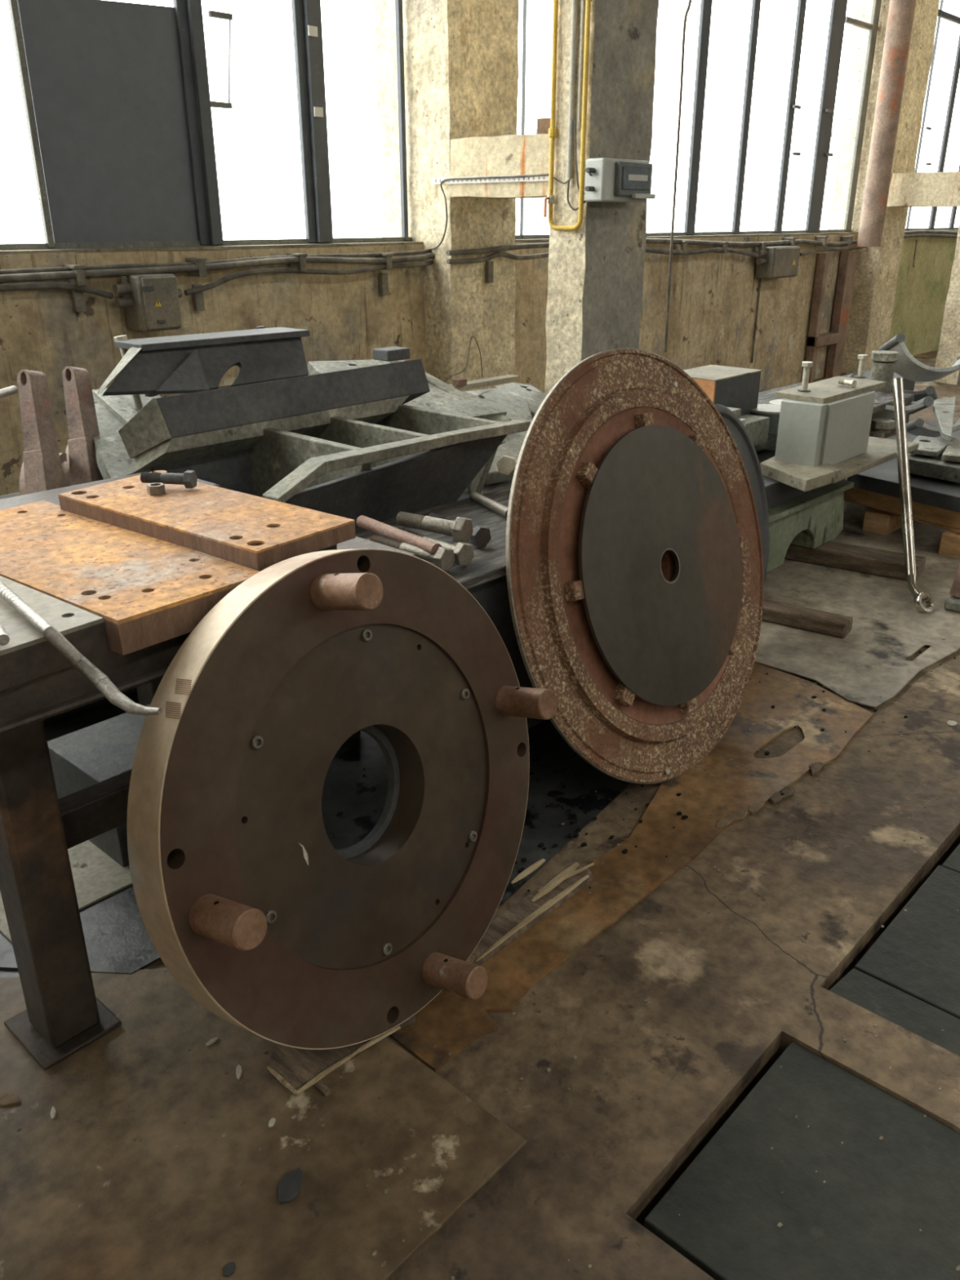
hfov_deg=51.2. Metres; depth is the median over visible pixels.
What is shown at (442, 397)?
metal part
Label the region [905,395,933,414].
bolt
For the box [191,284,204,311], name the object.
wall bracket
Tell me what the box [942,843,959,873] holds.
pit cover
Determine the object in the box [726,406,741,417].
cube
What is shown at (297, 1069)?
wedge
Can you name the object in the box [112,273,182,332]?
junction box
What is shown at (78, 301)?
wall bracket
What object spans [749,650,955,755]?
crumbs
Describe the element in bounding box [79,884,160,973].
floor plate
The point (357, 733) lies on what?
timber post
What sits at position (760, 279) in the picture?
conduit
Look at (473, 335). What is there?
loose wire
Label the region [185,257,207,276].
clip
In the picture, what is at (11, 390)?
pin
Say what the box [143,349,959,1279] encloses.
floor
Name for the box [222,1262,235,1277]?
scrap
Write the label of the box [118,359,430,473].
metal beam
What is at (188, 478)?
bolt
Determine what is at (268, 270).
cable
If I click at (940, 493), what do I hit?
steel plate
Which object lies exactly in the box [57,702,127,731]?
floor plate
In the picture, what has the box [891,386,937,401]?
shoe
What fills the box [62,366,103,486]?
metal bracket
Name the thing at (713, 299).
wall
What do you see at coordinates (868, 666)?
floor plate
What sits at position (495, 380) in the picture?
board edge
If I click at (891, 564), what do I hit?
timber beam
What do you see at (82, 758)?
box
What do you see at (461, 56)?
pillar
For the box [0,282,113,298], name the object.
cable
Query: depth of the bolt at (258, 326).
4.15 m
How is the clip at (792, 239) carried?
attached to the wall
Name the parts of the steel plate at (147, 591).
plate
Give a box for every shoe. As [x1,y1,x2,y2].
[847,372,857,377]
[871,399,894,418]
[879,333,959,382]
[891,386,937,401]
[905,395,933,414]
[906,418,959,437]
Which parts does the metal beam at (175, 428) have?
plate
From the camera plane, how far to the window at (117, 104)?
4.57 m
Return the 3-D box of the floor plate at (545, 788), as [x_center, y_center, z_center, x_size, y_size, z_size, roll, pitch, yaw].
[0.130,0.446,2.804,0.526,0.005,0.837,20,30,39]
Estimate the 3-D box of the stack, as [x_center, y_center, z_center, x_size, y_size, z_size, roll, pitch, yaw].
[-1.347,-0.312,3.452,0.750,0.300,1.250,20,30,39]
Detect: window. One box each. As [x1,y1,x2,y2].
[0,0,411,250]
[515,0,881,239]
[905,0,959,231]
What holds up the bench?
on the floor plate at (354, 797)
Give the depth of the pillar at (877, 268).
9.76 m
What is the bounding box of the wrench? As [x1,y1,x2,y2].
[892,377,934,613]
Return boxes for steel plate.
[0,500,259,655]
[0,575,108,690]
[57,470,355,570]
[846,457,899,497]
[908,435,951,457]
[908,451,959,483]
[909,473,959,512]
[931,396,955,441]
[941,437,959,462]
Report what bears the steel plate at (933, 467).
on the steel plate at (940, 493)
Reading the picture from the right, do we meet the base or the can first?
the base
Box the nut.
[146,482,165,495]
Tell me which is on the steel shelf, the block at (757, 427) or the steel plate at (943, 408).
the block at (757, 427)
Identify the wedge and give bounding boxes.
[266,1014,415,1095]
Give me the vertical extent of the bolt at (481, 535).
0.057 m
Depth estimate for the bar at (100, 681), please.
1.55 m
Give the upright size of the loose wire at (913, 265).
0.282 m
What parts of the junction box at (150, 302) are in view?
name plate, lid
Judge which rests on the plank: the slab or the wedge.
the slab
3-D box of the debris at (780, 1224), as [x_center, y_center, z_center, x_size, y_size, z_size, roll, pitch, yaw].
[1.087,0.489,2.699,1.503,0.018,4.278,20,30,39]
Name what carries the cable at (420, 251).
attached to the pillar at (461, 56)
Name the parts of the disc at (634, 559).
plate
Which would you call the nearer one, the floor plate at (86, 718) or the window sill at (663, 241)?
the floor plate at (86, 718)
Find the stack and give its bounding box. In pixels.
[0,492,19,499]
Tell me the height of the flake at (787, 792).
0.012 m
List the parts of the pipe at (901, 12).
casing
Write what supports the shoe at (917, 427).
on the tray
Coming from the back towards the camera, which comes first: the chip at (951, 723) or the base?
the base
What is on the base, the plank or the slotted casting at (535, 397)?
the plank
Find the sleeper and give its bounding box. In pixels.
[481,479,512,493]
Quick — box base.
[755,448,854,572]
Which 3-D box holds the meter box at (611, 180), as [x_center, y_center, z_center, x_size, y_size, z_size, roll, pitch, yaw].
[0.696,-2.311,5.043,0.165,0.196,0.447,20,30,39]
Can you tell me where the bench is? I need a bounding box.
[355,485,544,728]
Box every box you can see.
[47,703,151,866]
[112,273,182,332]
[584,157,655,202]
[755,245,800,278]
[774,376,885,466]
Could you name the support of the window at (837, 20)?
in the wall
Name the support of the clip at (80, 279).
attached to the wall
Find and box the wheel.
[714,404,768,584]
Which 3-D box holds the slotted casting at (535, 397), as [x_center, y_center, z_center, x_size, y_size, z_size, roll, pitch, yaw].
[0.213,-1.252,5.219,0.299,0.149,0.698,3,23,8]
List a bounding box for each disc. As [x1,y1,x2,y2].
[126,548,557,1049]
[505,347,764,783]
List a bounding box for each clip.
[62,264,86,285]
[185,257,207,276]
[286,253,307,271]
[374,253,393,269]
[673,240,688,253]
[713,241,728,253]
[752,241,766,252]
[782,237,796,245]
[814,235,828,245]
[840,235,853,245]
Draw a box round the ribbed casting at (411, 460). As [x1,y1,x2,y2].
[144,404,530,528]
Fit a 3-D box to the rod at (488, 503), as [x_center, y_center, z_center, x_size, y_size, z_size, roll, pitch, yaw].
[0.032,-0.393,2.909,0.028,0.028,0.220,-12,25,-25]
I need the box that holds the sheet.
[0,840,132,942]
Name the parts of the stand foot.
stem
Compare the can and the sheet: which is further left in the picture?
the sheet
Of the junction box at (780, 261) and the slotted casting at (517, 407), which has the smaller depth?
the slotted casting at (517, 407)
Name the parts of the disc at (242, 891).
hub plate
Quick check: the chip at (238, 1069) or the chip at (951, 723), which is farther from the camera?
the chip at (951, 723)
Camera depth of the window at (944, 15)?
10.99 m
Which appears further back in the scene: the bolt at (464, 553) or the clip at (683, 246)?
the clip at (683, 246)
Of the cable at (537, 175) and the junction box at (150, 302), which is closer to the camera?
the junction box at (150, 302)
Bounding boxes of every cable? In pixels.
[0,249,431,274]
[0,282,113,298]
[183,259,433,295]
[393,173,549,253]
[446,242,549,255]
[446,252,549,264]
[553,177,571,183]
[566,180,586,210]
[573,120,591,195]
[644,247,765,257]
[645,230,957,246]
[664,0,691,351]
[800,233,956,256]
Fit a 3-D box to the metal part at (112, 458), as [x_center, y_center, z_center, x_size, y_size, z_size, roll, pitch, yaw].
[-1.171,-0.661,3.231,0.285,0.242,0.774,-6,23,-13]
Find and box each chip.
[0,1093,21,1105]
[50,1106,56,1119]
[205,1036,217,1045]
[235,1064,242,1079]
[268,1117,275,1127]
[946,720,956,726]
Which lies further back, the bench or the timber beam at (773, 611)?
the timber beam at (773, 611)
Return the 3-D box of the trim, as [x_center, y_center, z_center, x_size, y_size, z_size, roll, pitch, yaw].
[5.729,-4.939,12.092,0.200,0.015,41.000,20,30,39]
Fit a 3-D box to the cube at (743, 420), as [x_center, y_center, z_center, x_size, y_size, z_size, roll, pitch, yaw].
[1.024,-0.845,4.253,0.130,0.180,0.150,20,30,39]
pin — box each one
[0,385,18,398]
[869,350,899,438]
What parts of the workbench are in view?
leg, foot plate, leg, steel bracket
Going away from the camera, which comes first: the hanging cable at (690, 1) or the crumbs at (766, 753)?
the crumbs at (766, 753)
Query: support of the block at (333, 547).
on the workbench
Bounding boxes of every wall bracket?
[71,289,86,311]
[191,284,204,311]
[378,272,388,295]
[485,261,493,283]
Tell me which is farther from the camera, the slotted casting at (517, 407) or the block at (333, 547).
the slotted casting at (517, 407)
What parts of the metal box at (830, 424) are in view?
plate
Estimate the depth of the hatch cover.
2.07 m
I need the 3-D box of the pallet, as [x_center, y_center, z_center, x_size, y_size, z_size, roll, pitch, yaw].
[2.363,-0.745,5.466,1.000,0.138,1.292,20,30,39]
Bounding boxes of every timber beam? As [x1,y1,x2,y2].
[761,599,853,638]
[784,541,926,580]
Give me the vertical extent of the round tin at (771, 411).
0.106 m
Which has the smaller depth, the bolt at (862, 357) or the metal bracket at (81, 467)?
the metal bracket at (81, 467)
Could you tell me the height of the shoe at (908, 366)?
0.329 m
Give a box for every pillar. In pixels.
[373,0,660,395]
[827,0,959,384]
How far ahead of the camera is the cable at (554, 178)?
5.08 m
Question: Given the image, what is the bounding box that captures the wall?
[0,231,958,495]
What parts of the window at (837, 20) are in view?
frame rail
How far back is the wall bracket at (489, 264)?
5.97 m
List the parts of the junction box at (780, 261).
lid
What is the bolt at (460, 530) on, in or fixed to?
on the bolt at (464, 553)
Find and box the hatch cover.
[829,968,959,1056]
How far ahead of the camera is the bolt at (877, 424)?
5.57 m
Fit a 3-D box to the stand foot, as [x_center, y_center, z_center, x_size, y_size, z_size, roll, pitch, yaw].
[2.028,-0.330,4.069,0.170,0.424,0.200,20,30,39]
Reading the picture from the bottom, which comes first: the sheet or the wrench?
the sheet
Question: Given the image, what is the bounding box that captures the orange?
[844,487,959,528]
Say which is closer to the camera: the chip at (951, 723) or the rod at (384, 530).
the rod at (384, 530)
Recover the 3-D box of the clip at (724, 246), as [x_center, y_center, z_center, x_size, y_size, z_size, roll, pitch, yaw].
[1.950,-3.178,8.113,0.105,0.085,0.056,20,30,39]
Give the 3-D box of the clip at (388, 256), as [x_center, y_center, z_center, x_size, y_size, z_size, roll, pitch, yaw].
[-0.538,-2.120,5.613,0.105,0.085,0.056,20,30,39]
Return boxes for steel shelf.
[754,382,915,451]
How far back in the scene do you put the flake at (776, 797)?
2.79 m
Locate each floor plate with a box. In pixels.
[0,931,17,969]
[0,968,526,1279]
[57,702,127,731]
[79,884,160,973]
[321,730,388,849]
[389,662,873,1072]
[497,719,631,909]
[754,500,959,708]
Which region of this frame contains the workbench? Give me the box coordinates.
[0,472,416,1070]
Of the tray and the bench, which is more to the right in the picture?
the tray
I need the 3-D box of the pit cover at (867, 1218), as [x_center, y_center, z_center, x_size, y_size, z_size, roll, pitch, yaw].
[1.246,1.169,1.144,2.175,0.030,0.522,20,30,39]
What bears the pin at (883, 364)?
on the pallet
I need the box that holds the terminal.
[452,377,466,386]
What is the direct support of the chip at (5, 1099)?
on the floor plate at (74, 1205)
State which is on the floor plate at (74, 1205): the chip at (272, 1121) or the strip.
the chip at (272, 1121)
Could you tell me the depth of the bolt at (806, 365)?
4.38 m
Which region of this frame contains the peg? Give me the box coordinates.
[314,1080,330,1096]
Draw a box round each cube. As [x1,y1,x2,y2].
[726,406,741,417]
[738,417,745,426]
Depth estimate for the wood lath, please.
5.37 m
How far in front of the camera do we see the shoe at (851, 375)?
5.65 m
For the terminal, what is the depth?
5.52 m
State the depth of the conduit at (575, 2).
4.88 m
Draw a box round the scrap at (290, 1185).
[278,1168,302,1204]
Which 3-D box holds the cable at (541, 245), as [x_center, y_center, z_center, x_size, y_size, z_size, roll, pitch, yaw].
[0.136,-2.337,5.986,0.030,0.057,0.938,20,30,39]
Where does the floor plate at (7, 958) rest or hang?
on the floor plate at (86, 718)
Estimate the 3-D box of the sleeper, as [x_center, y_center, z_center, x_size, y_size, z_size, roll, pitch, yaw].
[-0.219,-0.437,3.491,0.780,0.100,1.700,20,30,39]
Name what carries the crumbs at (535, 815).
on the floor plate at (545, 788)
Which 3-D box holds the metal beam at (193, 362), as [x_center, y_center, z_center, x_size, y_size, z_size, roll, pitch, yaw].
[-0.933,-0.931,3.394,0.290,0.177,0.878,20,30,39]
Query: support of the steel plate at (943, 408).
on the steel plate at (952, 452)
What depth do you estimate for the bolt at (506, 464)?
3.08 m
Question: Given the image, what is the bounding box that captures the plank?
[831,436,919,483]
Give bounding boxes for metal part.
[92,387,160,479]
[307,346,511,422]
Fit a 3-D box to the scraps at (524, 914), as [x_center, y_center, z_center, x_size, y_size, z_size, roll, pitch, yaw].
[0.086,0.619,2.328,0.136,0.037,0.524,20,30,39]
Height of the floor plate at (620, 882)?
0.008 m
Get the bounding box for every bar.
[0,581,162,715]
[0,621,9,645]
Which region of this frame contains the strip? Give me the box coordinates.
[431,174,549,184]
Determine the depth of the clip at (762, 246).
8.53 m
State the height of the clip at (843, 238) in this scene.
0.085 m
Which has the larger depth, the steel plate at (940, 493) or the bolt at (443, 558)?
the steel plate at (940, 493)
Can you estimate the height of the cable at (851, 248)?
0.164 m
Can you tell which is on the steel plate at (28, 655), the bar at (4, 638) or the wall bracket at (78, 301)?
the bar at (4, 638)
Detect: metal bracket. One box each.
[17,369,67,495]
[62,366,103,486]
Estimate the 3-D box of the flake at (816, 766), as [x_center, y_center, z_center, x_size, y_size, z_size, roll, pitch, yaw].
[0.987,0.378,2.955,0.032,0.012,0.082,20,30,39]
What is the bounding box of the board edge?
[448,374,519,391]
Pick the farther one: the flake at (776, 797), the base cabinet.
the base cabinet
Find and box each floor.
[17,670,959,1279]
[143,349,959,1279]
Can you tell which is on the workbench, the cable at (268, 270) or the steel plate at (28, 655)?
the steel plate at (28, 655)
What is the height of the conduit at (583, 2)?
2.589 m
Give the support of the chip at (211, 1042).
on the floor plate at (74, 1205)
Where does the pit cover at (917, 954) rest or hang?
in the floor at (704, 1033)
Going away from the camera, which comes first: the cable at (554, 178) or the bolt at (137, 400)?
the bolt at (137, 400)
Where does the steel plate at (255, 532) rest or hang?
on the block at (333, 547)
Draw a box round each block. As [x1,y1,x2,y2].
[258,544,337,571]
[683,364,762,416]
[737,414,769,445]
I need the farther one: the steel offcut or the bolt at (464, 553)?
the steel offcut
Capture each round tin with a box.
[751,404,780,434]
[768,399,782,404]
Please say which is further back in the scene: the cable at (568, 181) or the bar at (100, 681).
the cable at (568, 181)
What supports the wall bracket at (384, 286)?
attached to the wall
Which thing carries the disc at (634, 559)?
on the floor plate at (620, 882)
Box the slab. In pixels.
[760,456,841,492]
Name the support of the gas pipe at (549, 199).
attached to the pillar at (461, 56)
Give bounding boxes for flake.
[715,813,733,826]
[747,800,764,815]
[769,791,783,804]
[780,786,794,799]
[808,761,823,776]
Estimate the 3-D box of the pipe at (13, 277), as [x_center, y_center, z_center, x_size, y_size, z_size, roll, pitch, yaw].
[-1.116,-1.868,4.991,0.032,0.067,2.746,20,30,39]
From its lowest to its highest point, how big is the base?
0.375 m
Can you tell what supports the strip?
attached to the pillar at (461, 56)
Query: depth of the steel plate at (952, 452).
4.85 m
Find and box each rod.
[355,515,441,555]
[469,491,507,517]
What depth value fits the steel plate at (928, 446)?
4.97 m
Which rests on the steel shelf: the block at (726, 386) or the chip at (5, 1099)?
the block at (726, 386)
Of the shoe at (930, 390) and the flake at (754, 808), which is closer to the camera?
the flake at (754, 808)
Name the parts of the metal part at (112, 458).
plate, plate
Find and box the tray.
[886,419,959,442]
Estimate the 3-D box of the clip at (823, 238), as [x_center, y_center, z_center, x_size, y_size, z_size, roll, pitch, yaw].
[3.178,-3.719,9.340,0.105,0.085,0.056,20,30,39]
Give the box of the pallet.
[844,493,959,558]
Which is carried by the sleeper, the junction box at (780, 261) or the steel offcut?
the steel offcut
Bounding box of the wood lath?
[503,132,516,135]
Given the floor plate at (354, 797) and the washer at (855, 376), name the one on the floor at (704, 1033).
the floor plate at (354, 797)
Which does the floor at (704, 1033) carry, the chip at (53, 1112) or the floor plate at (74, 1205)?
the floor plate at (74, 1205)
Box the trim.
[0,230,958,254]
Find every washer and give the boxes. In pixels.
[797,388,810,391]
[853,375,866,377]
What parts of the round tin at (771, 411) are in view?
tin lid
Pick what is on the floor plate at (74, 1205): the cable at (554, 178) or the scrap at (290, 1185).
the scrap at (290, 1185)
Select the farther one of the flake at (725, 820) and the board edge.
the board edge
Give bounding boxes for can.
[536,118,550,134]
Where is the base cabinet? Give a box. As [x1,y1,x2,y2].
[764,445,776,450]
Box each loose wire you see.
[444,335,483,382]
[912,240,917,267]
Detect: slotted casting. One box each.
[462,387,532,444]
[493,382,546,419]
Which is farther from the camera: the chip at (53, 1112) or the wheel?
the wheel
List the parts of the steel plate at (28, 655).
plate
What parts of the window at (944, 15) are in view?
frame rail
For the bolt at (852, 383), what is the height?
0.031 m
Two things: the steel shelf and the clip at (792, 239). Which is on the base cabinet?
the steel shelf
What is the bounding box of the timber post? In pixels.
[343,729,360,743]
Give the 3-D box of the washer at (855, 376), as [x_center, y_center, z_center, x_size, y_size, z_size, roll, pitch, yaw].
[1.815,-1.257,4.787,0.056,0.005,0.056,20,30,39]
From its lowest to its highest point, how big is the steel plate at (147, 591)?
0.062 m
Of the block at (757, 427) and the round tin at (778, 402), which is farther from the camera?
the round tin at (778, 402)
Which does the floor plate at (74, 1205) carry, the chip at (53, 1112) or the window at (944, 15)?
the chip at (53, 1112)
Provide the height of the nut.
0.020 m
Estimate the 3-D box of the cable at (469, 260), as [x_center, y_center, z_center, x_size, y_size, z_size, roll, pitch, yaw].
[0.137,-2.295,6.005,0.028,0.057,0.942,20,30,39]
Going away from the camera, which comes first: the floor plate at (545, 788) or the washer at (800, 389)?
the floor plate at (545, 788)
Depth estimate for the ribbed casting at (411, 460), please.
3.07 m
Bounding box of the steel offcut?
[484,435,524,484]
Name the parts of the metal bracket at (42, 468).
lever arm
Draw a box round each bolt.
[113,334,142,409]
[140,470,197,488]
[256,325,265,328]
[369,535,454,570]
[395,511,473,542]
[398,527,474,565]
[427,512,491,547]
[496,455,517,475]
[797,361,813,391]
[838,378,857,386]
[853,354,868,377]
[870,417,894,432]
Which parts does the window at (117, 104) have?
sheet panel, frame rail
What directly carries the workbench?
on the floor plate at (74, 1205)
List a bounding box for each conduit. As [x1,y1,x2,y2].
[566,0,577,177]
[577,0,585,128]
[751,278,761,362]
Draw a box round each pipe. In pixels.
[0,253,435,282]
[543,0,591,231]
[804,0,915,382]
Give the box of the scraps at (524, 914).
[466,857,594,965]
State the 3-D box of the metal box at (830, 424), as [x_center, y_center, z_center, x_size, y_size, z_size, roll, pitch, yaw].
[1.584,-0.998,4.566,0.274,0.299,0.717,20,30,39]
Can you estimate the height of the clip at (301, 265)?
0.085 m
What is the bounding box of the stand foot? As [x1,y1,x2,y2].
[943,564,959,612]
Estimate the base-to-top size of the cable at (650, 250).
0.141 m
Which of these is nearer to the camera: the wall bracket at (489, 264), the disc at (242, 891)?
the disc at (242, 891)
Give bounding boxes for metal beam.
[96,327,310,395]
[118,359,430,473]
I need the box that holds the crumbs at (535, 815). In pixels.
[336,721,688,892]
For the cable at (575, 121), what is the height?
0.338 m
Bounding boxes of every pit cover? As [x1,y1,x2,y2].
[644,1041,959,1279]
[854,865,959,1018]
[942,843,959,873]
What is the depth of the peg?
1.85 m
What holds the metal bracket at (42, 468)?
on the stack
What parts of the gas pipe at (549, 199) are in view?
valve handle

